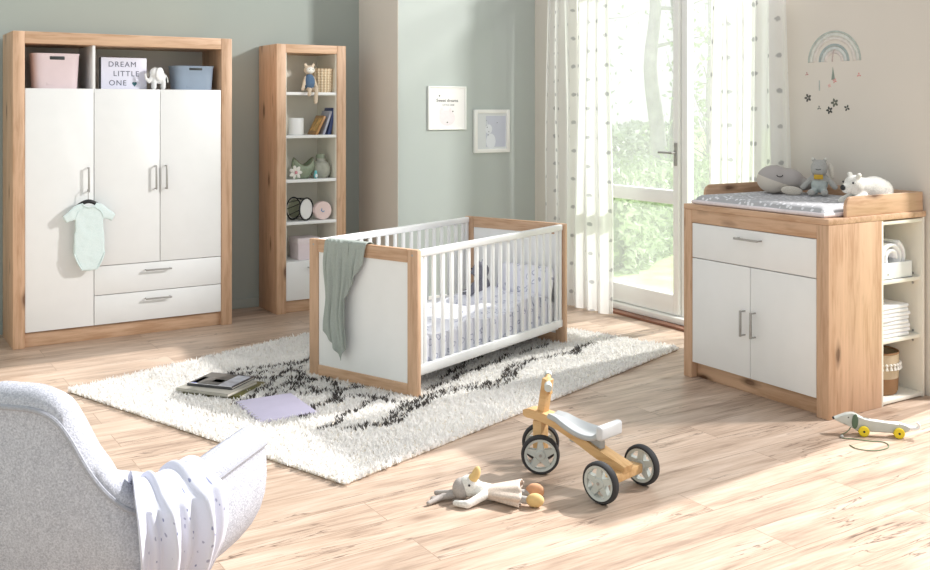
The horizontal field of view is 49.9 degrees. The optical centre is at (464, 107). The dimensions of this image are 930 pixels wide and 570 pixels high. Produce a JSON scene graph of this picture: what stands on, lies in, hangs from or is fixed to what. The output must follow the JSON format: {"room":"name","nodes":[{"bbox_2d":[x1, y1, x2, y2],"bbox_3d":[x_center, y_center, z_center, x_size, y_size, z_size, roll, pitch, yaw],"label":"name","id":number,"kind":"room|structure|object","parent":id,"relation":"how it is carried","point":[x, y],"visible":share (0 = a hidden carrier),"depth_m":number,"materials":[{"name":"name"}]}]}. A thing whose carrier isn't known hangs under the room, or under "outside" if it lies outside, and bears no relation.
{"room":"children's room","nodes":[
{"label":"children's room","id":0,"kind":"room"},
{"bbox_2d":[0,0,358,323],"bbox_3d":[-2.998,0.150,6.739,5.108,2.700,0.120,0,0,-32],"label":"wall","id":1,"kind":"structure","parent":0,"point":[250,24],"depth_m":7.51,"materials":[{"name":"green paint"}]},
{"bbox_2d":[0,297,258,334],"bbox_3d":[-2.984,1.465,6.669,5.058,0.070,0.014,0,0,-32],"label":"baseboard","id":2,"kind":"structure","parent":1,"relation":"attached to","point":[246,302],"depth_m":7.49,"materials":[{"name":"green paint"}]},
{"bbox_2d":[359,0,397,246],"bbox_3d":[-0.624,0.150,7.777,0.124,2.700,0.654,0,0,-32],"label":"wall","id":3,"kind":"structure","parent":0,"point":[378,19],"depth_m":7.72,"materials":[{"name":"beige paint"}]},
{"bbox_2d":[0,305,929,569],"bbox_3d":[-0.147,1.550,3.358,6.530,0.100,8.840,0,0,-32],"label":"floor","id":4,"kind":"structure","parent":0,"point":[745,480],"depth_m":3.97,"materials":[{"name":"brown wood"}]},
{"bbox_2d":[3,31,231,349],"bbox_3d":[-2.316,0.510,6.737,1.400,1.980,0.476,0,0,-32],"label":"wardrobe","id":5,"kind":"object","parent":4,"relation":"on","point":[160,160],"visible":0.99,"depth_m":6.55,"materials":[{"name":"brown wood"}]},
{"bbox_2d":[28,53,79,88],"bbox_3d":[-2.651,-0.235,6.453,0.293,0.225,0.228,0,0,-32],"label":"storage bin","id":6,"kind":"object","parent":5,"relation":"on","point":[47,70],"visible":0.96,"depth_m":6.36,"materials":[{"name":"pink plastic"}]},
{"bbox_2d":[75,188,97,205],"bbox_3d":[-2.409,0.581,6.386,0.198,0.138,0.049,0,0,-32],"label":"clothes hanger","id":7,"kind":"object","parent":5,"relation":"hanging from","point":[88,200],"visible":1,"depth_m":6.37,"materials":[{"name":"metal"}]},
{"bbox_2d":[63,203,114,270],"bbox_3d":[-2.393,0.821,6.373,0.316,0.435,0.040,0,0,-32],"label":"bodysuit","id":8,"kind":"object","parent":7,"relation":"hanging from","point":[89,250],"visible":1,"depth_m":6.36,"materials":[{"name":"fabric"}]},
{"bbox_2d":[99,57,146,88],"bbox_3d":[-2.290,-0.230,6.696,0.300,0.215,0.054,0,0,-32],"label":"sign","id":9,"kind":"object","parent":5,"relation":"on","point":[114,72],"visible":0.97,"depth_m":6.67,"materials":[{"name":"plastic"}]},
{"bbox_2d":[144,67,167,88],"bbox_3d":[-2.078,-0.198,6.734,0.163,0.149,0.081,0,0,-32],"label":"elephant figurine","id":10,"kind":"object","parent":5,"relation":"on","point":[157,75],"visible":0.98,"depth_m":6.71,"materials":[{"name":"white ceramic"}]},
{"bbox_2d":[168,66,213,89],"bbox_3d":[-1.898,-0.205,6.927,0.283,0.165,0.228,0,0,-32],"label":"storage bin","id":11,"kind":"object","parent":5,"relation":"on","point":[181,77],"visible":0.94,"depth_m":6.83,"materials":[{"name":"blue plastic"}]},
{"bbox_2d":[0,381,267,569],"bbox_3d":[-0.970,1.069,2.530,0.827,0.867,0.534,0,0,15],"label":"armchair","id":12,"kind":"object","parent":4,"relation":"on","point":[65,504],"visible":0.81,"depth_m":2.27,"materials":[{"name":"grey fabric"}]},
{"bbox_2d":[118,470,143,480],"bbox_3d":[-0.957,1.050,2.580,0.500,0.100,0.430,0,0,15],"label":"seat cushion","id":13,"kind":"object","parent":12,"relation":"on","point":[124,473],"depth_m":2.74,"materials":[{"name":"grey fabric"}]},
{"bbox_2d":[128,455,227,569],"bbox_3d":[-0.699,1.117,2.332,0.243,0.560,0.240,0,0,43],"label":"blanket","id":14,"kind":"object","parent":12,"relation":"on","point":[181,507],"visible":0.85,"depth_m":2.29,"materials":[{"name":"white fabric"}]},
{"bbox_2d":[259,44,345,314],"bbox_3d":[-1.217,0.516,7.532,0.553,1.967,0.396,0,0,-32],"label":"bookshelf","id":15,"kind":"object","parent":4,"relation":"on","point":[283,279],"visible":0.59,"depth_m":7.49,"materials":[{"name":"brown wood"}]},
{"bbox_2d":[289,166,301,178],"bbox_3d":[-1.246,0.476,7.378,0.102,0.103,0.030,0,0,-32],"label":"flower ornament","id":16,"kind":"object","parent":15,"relation":"on","point":[295,172],"visible":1,"depth_m":7.37,"materials":[{"name":"white"}]},
{"bbox_2d":[288,118,303,134],"bbox_3d":[-1.252,0.137,7.402,0.114,0.126,0.114,0,0,-32],"label":"candle jar","id":17,"kind":"object","parent":15,"relation":"on","point":[295,125],"visible":0.98,"depth_m":7.35,"materials":[{"name":"white ceramic"}]},
{"bbox_2d":[287,197,312,220],"bbox_3d":[-1.230,0.750,7.448,0.131,0.175,0.175,0,0,28],"label":"drum","id":18,"kind":"object","parent":15,"relation":"on","point":[304,208],"visible":0.97,"depth_m":7.43,"materials":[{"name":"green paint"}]},
{"bbox_2d":[293,157,312,165],"bbox_3d":[-1.208,0.445,7.464,0.180,0.160,0.124,0,0,-32],"label":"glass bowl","id":19,"kind":"object","parent":15,"relation":"on","point":[293,157],"visible":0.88,"depth_m":7.45,"materials":[{"name":"glass"}]},
{"bbox_2d":[289,235,319,259],"bbox_3d":[-1.207,1.048,7.518,0.176,0.160,0.176,0,0,-32],"label":"gift box","id":20,"kind":"object","parent":15,"relation":"on","point":[299,245],"visible":0.63,"depth_m":7.44,"materials":[{"name":"pink cardboard"}]},
{"bbox_2d":[301,63,317,103],"bbox_3d":[-1.139,-0.181,7.390,0.118,0.304,0.117,0,0,17],"label":"doll","id":21,"kind":"object","parent":15,"relation":"on","point":[309,82],"visible":1,"depth_m":7.38,"materials":[{"name":"beige fabric"}]},
{"bbox_2d":[308,116,325,134],"bbox_3d":[-1.120,0.133,7.549,0.090,0.151,0.150,0,0,-32],"label":"book","id":22,"kind":"object","parent":15,"relation":"on","point":[318,121],"visible":0.91,"depth_m":7.52,"materials":[{"name":"paper"}]},
{"bbox_2d":[313,201,330,219],"bbox_3d":[-1.071,0.767,7.500,0.136,0.136,0.055,0,0,-32],"label":"round tin","id":23,"kind":"object","parent":15,"relation":"on","point":[321,209],"visible":1,"depth_m":7.48,"materials":[{"name":"pink metal"}]},
{"bbox_2d":[312,68,332,91],"bbox_3d":[-1.089,-0.207,7.575,0.200,0.180,0.200,0,0,-32],"label":"wicker basket","id":24,"kind":"object","parent":15,"relation":"on","point":[323,76],"visible":0.57,"depth_m":7.49,"materials":[{"name":"beige wicker"}]},
{"bbox_2d":[318,111,331,134],"bbox_3d":[-1.073,0.113,7.579,0.082,0.184,0.150,0,0,-32],"label":"book","id":25,"kind":"object","parent":15,"relation":"on","point":[327,114],"visible":0.78,"depth_m":7.53,"materials":[{"name":"white paper"}]},
{"bbox_2d":[324,108,332,134],"bbox_3d":[-1.043,0.102,7.598,0.068,0.206,0.150,0,0,-32],"label":"book","id":26,"kind":"object","parent":15,"relation":"on","point":[329,128],"visible":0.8,"depth_m":7.53,"materials":[{"name":"blue paper"}]},
{"bbox_2d":[68,327,678,484],"bbox_3d":[-0.380,1.480,5.732,2.120,0.039,2.916,0,0,39],"label":"rug","id":27,"kind":"object","parent":4,"relation":"on","point":[357,431],"visible":0.64,"depth_m":5.12,"materials":[{"name":"beige fabric"}]},
{"bbox_2d":[183,381,264,398],"bbox_3d":[-1.267,1.478,5.277,0.330,0.018,0.280,0,0,16],"label":"book","id":28,"kind":"object","parent":27,"relation":"on","point":[242,393],"visible":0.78,"depth_m":5.17,"materials":[{"name":"paper"}]},
{"bbox_2d":[176,380,257,396],"bbox_3d":[-1.303,1.461,5.260,0.320,0.016,0.270,0,0,22],"label":"book","id":29,"kind":"object","parent":28,"relation":"on","point":[184,388],"visible":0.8,"depth_m":5.16,"materials":[{"name":"beige paper"}]},
{"bbox_2d":[187,372,254,389],"bbox_3d":[-1.291,1.446,5.303,0.270,0.013,0.230,0,0,19],"label":"picture book","id":30,"kind":"object","parent":29,"relation":"on","point":[211,380],"visible":1,"depth_m":5.28,"materials":[{"name":"grey paper"}]},
{"bbox_2d":[192,373,236,384],"bbox_3d":[-1.331,1.440,5.324,0.160,0.001,0.195,0,0,19],"label":"print","id":31,"kind":"object","parent":30,"relation":"on","point":[211,378],"depth_m":5.30},
{"bbox_2d":[219,375,249,386],"bbox_3d":[-1.215,1.440,5.277,0.080,0.001,0.200,0,0,19],"label":"print","id":32,"kind":"object","parent":30,"relation":"on","point":[235,380],"depth_m":5.27},
{"bbox_2d":[236,393,316,422],"bbox_3d":[-0.937,1.479,4.935,0.296,0.023,0.370,0,0,-30],"label":"notepad","id":33,"kind":"object","parent":27,"relation":"on","point":[274,407],"visible":0.88,"depth_m":4.92,"materials":[{"name":"purple paper"}]},
{"bbox_2d":[309,216,566,396],"bbox_3d":[-0.113,1.109,5.968,0.787,0.755,1.492,0,0,37],"label":"crib","id":34,"kind":"object","parent":27,"relation":"on","point":[386,300],"visible":0.94,"depth_m":5.52,"materials":[{"name":"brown wood"}]},
{"bbox_2d":[323,238,372,359],"bbox_3d":[-0.642,1.043,5.431,0.302,0.652,0.108,0,0,37],"label":"cloth","id":35,"kind":"object","parent":34,"relation":"hanging from","point":[342,258],"visible":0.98,"depth_m":5.43,"materials":[{"name":"green fabric"}]},
{"bbox_2d":[427,293,553,332],"bbox_3d":[-0.113,1.295,5.968,0.687,0.158,1.410,0,0,37],"label":"mattress","id":36,"kind":"object","parent":34,"relation":"in","point":[429,302],"visible":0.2,"depth_m":6.29,"materials":[{"name":"white fabric"}]},
{"bbox_2d":[462,259,489,295],"bbox_3d":[0.066,1.085,6.348,0.189,0.252,0.230,0,0,17],"label":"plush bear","id":37,"kind":"object","parent":36,"relation":"on","point":[480,262],"visible":0.42,"depth_m":6.29},
{"bbox_2d":[427,286,547,361],"bbox_3d":[-0.120,1.238,5.905,0.650,0.226,1.282,0,0,37],"label":"blanket","id":38,"kind":"object","parent":36,"relation":"on","point":[438,304],"visible":0.38,"depth_m":5.85,"materials":[{"name":"white fabric"}]},
{"bbox_2d":[496,262,553,297],"bbox_3d":[0.382,1.095,6.365,0.400,0.198,0.133,0,0,37],"label":"pillow","id":39,"kind":"object","parent":36,"relation":"on","point":[503,263],"visible":0.44,"depth_m":6.31,"materials":[{"name":"white fabric"}]},
{"bbox_2d":[426,466,543,508],"bbox_3d":[0.083,1.435,3.819,0.442,0.130,0.198,0,0,7],"label":"goose","id":40,"kind":"object","parent":4,"relation":"on","point":[511,493],"visible":1,"depth_m":3.79,"materials":[{"name":"fabric"}]},
{"bbox_2d":[521,370,659,504],"bbox_3d":[0.449,1.308,4.047,0.610,0.384,0.308,0,0,45],"label":"tricycle","id":41,"kind":"object","parent":4,"relation":"on","point":[613,468],"visible":1,"depth_m":3.98,"materials":[{"name":"wood"}]},
{"bbox_2d":[613,308,683,331],"bbox_3d":[1.462,1.491,6.948,0.260,0.018,1.900,0,0,-32],"label":"threshold","id":42,"kind":"object","parent":4,"relation":"on","point":[615,311],"visible":0.04,"depth_m":7.01,"materials":[{"name":"brown wood"}]},
{"bbox_2d":[684,182,925,420],"bbox_3d":[1.798,0.968,5.399,0.816,1.065,0.968,0,0,-32],"label":"table","id":43,"kind":"object","parent":4,"relation":"on","point":[784,308],"visible":0.96,"depth_m":5.08,"materials":[{"name":"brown wood"}]},
{"bbox_2d":[691,191,843,217],"bbox_3d":[1.800,0.507,5.404,0.712,0.050,0.897,0,0,-32],"label":"mat","id":44,"kind":"object","parent":43,"relation":"on","point":[817,205],"visible":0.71,"depth_m":5.26,"materials":[{"name":"grey fabric"}]},
{"bbox_2d":[757,165,810,194],"bbox_3d":[1.843,0.407,5.675,0.362,0.162,0.221,0,0,20],"label":"plush whale","id":45,"kind":"object","parent":44,"relation":"on","point":[771,178],"visible":0.88,"depth_m":5.63,"materials":[{"name":"grey fabric"}]},
{"bbox_2d":[800,157,837,195],"bbox_3d":[1.959,0.379,5.537,0.198,0.208,0.130,0,0,26],"label":"plush bunny","id":46,"kind":"object","parent":44,"relation":"on","point":[819,181],"visible":1,"depth_m":5.53,"materials":[{"name":"grey fabric"}]},
{"bbox_2d":[838,172,893,201],"bbox_3d":[2.065,0.416,5.158,0.314,0.172,0.173,0,0,-14],"label":"bear","id":47,"kind":"object","parent":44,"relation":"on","point":[854,185],"visible":0.58,"depth_m":5.11},
{"bbox_2d":[883,345,901,395],"bbox_3d":[2.150,1.366,5.218,0.244,0.218,0.243,0,0,-32],"label":"woven basket","id":48,"kind":"object","parent":43,"relation":"on","point":[892,365],"visible":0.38,"depth_m":5.12,"materials":[{"name":"brown wicker"}]},
{"bbox_2d":[883,331,908,338],"bbox_3d":[2.159,1.165,5.201,0.231,0.020,0.180,0,0,-30],"label":"folded cloth","id":49,"kind":"object","parent":43,"relation":"on","point":[903,332],"visible":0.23,"depth_m":5.13,"materials":[{"name":"white fabric"}]},
{"bbox_2d":[883,327,909,334],"bbox_3d":[2.164,1.145,5.203,0.242,0.020,0.180,0,0,-32],"label":"folded cloth","id":50,"kind":"object","parent":49,"relation":"on","point":[886,332],"visible":0.23,"depth_m":5.13,"materials":[{"name":"white fabric"}]},
{"bbox_2d":[883,323,909,330],"bbox_3d":[2.162,1.124,5.203,0.245,0.020,0.180,0,0,-31],"label":"folded cloth","id":51,"kind":"object","parent":50,"relation":"on","point":[903,324],"visible":0.23,"depth_m":5.13,"materials":[{"name":"white fabric"}]},
{"bbox_2d":[883,319,908,326],"bbox_3d":[2.157,1.104,5.200,0.233,0.020,0.180,0,0,-30],"label":"folded cloth","id":52,"kind":"object","parent":51,"relation":"on","point":[902,321],"visible":0.27,"depth_m":5.13,"materials":[{"name":"white fabric"}]},
{"bbox_2d":[883,315,908,322],"bbox_3d":[2.163,1.083,5.203,0.231,0.020,0.180,0,0,-34],"label":"folded cloth","id":53,"kind":"object","parent":52,"relation":"on","point":[886,320],"visible":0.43,"depth_m":5.13,"materials":[{"name":"white fabric"}]},
{"bbox_2d":[883,311,909,318],"bbox_3d":[2.167,1.063,5.205,0.240,0.020,0.180,0,0,-32],"label":"folded cloth","id":54,"kind":"object","parent":53,"relation":"on","point":[903,312],"visible":0.32,"depth_m":5.13,"materials":[{"name":"white fabric"}]},
{"bbox_2d":[883,307,907,314],"bbox_3d":[2.156,1.042,5.198,0.234,0.020,0.180,0,0,-33],"label":"folded cloth","id":55,"kind":"object","parent":54,"relation":"on","point":[903,308],"visible":0.27,"depth_m":5.13,"materials":[{"name":"white fabric"}]},
{"bbox_2d":[883,299,908,310],"bbox_3d":[2.157,1.022,5.199,0.238,0.020,0.180,0,0,-34],"label":"folded cloth","id":56,"kind":"object","parent":55,"relation":"on","point":[887,304],"visible":0.3,"depth_m":5.16,"materials":[{"name":"white fabric"}]},
{"bbox_2d":[883,259,911,280],"bbox_3d":[2.160,0.835,5.212,0.270,0.085,0.201,0,0,-32],"label":"box","id":57,"kind":"object","parent":43,"relation":"on","point":[896,270],"visible":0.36,"depth_m":5.13,"materials":[{"name":"white paint"}]},
{"bbox_2d":[883,238,905,263],"bbox_3d":[2.158,0.770,5.212,0.200,0.177,0.170,0,0,-32],"label":"rolled towel","id":58,"kind":"object","parent":57,"relation":"in","point":[893,250],"visible":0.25,"depth_m":5.17,"materials":[{"name":"white fabric"}]},
{"bbox_2d":[832,411,920,450],"bbox_3d":[1.863,1.449,4.482,0.382,0.102,0.257,0,0,11],"label":"dog","id":59,"kind":"object","parent":4,"relation":"on","point":[864,426],"visible":1,"depth_m":4.56},
{"bbox_2d":[398,0,534,295],"bbox_3d":[0.115,0.150,7.913,1.512,2.700,0.100,0,0,-32],"label":"wall","id":60,"kind":"structure","parent":0,"point":[486,47],"depth_m":7.76,"materials":[{"name":"green paint"}]},
{"bbox_2d":[427,86,465,129],"bbox_3d":[-0.137,0.000,7.683,0.340,0.334,0.020,0,0,-32],"label":"framed picture","id":61,"kind":"object","parent":60,"relation":"attached to","point":[446,105],"visible":1,"depth_m":7.68,"materials":[{"name":"white paper"}]},
{"bbox_2d":[473,110,509,152],"bbox_3d":[0.211,0.182,7.901,0.336,0.340,0.022,0,0,-32],"label":"framed picture","id":62,"kind":"object","parent":60,"relation":"attached to","point":[491,128],"visible":1,"depth_m":7.90,"materials":[{"name":"white paint"}]},
{"bbox_2d":[478,113,505,148],"bbox_3d":[0.210,0.182,7.903,0.276,0.280,0.008,0,0,-32],"label":"print","id":63,"kind":"object","parent":62,"relation":"attached to","point":[491,126],"depth_m":7.90},
{"bbox_2d":[535,0,547,221],"bbox_3d":[0.805,0.150,7.973,0.220,2.700,0.535,0,0,-32],"label":"wall","id":64,"kind":"structure","parent":0,"point":[541,6],"depth_m":8.08,"materials":[{"name":"beige paint"}]},
{"bbox_3d":[1.290,-1.120,6.899,0.110,0.024,2.500,0,0,-32],"label":"rail","id":65,"kind":"object","parent":64,"relation":"attached to","visible":0},
{"bbox_2d":[709,0,790,183],"bbox_3d":[1.733,0.189,6.141,0.109,2.598,0.645,0,0,-32],"label":"curtain","id":66,"kind":"object","parent":65,"relation":"hanging from","point":[750,115],"visible":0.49,"depth_m":6.12,"materials":[{"name":"white fabric"}]},
{"bbox_2d":[545,0,612,313],"bbox_3d":[0.843,0.189,7.515,0.107,2.598,0.784,0,0,-32],"label":"curtain","id":67,"kind":"object","parent":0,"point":[578,122],"visible":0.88,"depth_m":7.44,"materials":[{"name":"white fabric"}]},
{"bbox_2d":[786,0,929,395],"bbox_3d":[2.261,0.370,5.661,0.220,2.260,1.130,0,0,-32],"label":"wall","id":68,"kind":"structure","parent":0,"point":[884,133],"depth_m":5.52,"materials":[{"name":"beige paint"}]},
{"bbox_2d":[613,0,692,325],"bbox_3d":[1.465,0.171,6.949,0.155,2.622,1.900,0,0,-32],"label":"glass door","id":69,"kind":"structure","parent":68,"relation":"in","point":[657,304],"depth_m":6.91,"materials":[{"name":"white paint"}]},
{"bbox_2d":[808,31,860,62],"bbox_3d":[2.104,-0.353,5.703,0.001,0.176,0.360,0,0,-32],"label":"decal","id":70,"kind":"object","parent":68,"relation":"attached to","point":[825,36],"visible":1,"depth_m":5.70,"materials":[{"name":"paint"}]},
{"bbox_2d":[831,98,837,106],"bbox_3d":[2.105,-0.030,5.701,0.002,0.050,0.048,0,0,-32],"label":"decal","id":71,"kind":"object","parent":68,"relation":"attached to","point":[834,100],"visible":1,"depth_m":5.70},
{"label":"outside","id":72,"kind":"structure","parent":0,"visible":0},
{"bbox_2d":[613,127,706,292],"bbox_3d":[18.197,1.660,32.140,54.950,0.120,85.000,0,0,-32],"label":"lawn","id":73,"kind":"structure","parent":72,"point":[659,276],"depth_m":9.61,"materials":[{"name":"green plant"}]},
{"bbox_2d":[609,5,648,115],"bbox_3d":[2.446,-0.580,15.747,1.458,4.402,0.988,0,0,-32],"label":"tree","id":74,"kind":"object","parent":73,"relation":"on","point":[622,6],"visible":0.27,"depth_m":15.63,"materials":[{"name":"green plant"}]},
{"bbox_2d":[612,119,669,176],"bbox_3d":[3.628,0.980,23.991,1.794,1.460,8.233,0,0,26],"label":"hedge","id":75,"kind":"object","parent":73,"relation":"on","point":[628,140],"visible":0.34,"depth_m":22.95,"materials":[{"name":"green plant"}]},
{"bbox_2d":[613,152,708,273],"bbox_3d":[2.359,1.100,12.288,1.151,1.096,5.617,0,0,26],"label":"hedge","id":76,"kind":"object","parent":73,"relation":"on","point":[642,230],"visible":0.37,"depth_m":10.22,"materials":[{"name":"green plant"}]},
{"bbox_2d":[642,0,711,156],"bbox_3d":[3.414,-0.428,14.061,1.692,4.099,1.945,0,0,-11],"label":"tree","id":77,"kind":"object","parent":73,"relation":"on","point":[706,117],"visible":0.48,"depth_m":13.98,"materials":[{"name":"green plant"}]},
{"bbox_2d":[646,0,707,159],"bbox_3d":[3.222,-0.956,15.005,1.939,5.158,1.754,0,0,-19],"label":"tree","id":78,"kind":"object","parent":73,"relation":"on","point":[671,1],"visible":0.32,"depth_m":15.01,"materials":[{"name":"green plant"}]},
{"bbox_2d":[643,0,711,165],"bbox_3d":[2.626,-0.684,14.280,2.074,4.617,0.703,0,0,3],"label":"tree","id":79,"kind":"object","parent":73,"relation":"on","point":[652,92],"visible":0.66,"depth_m":14.06,"materials":[{"name":"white plant"}]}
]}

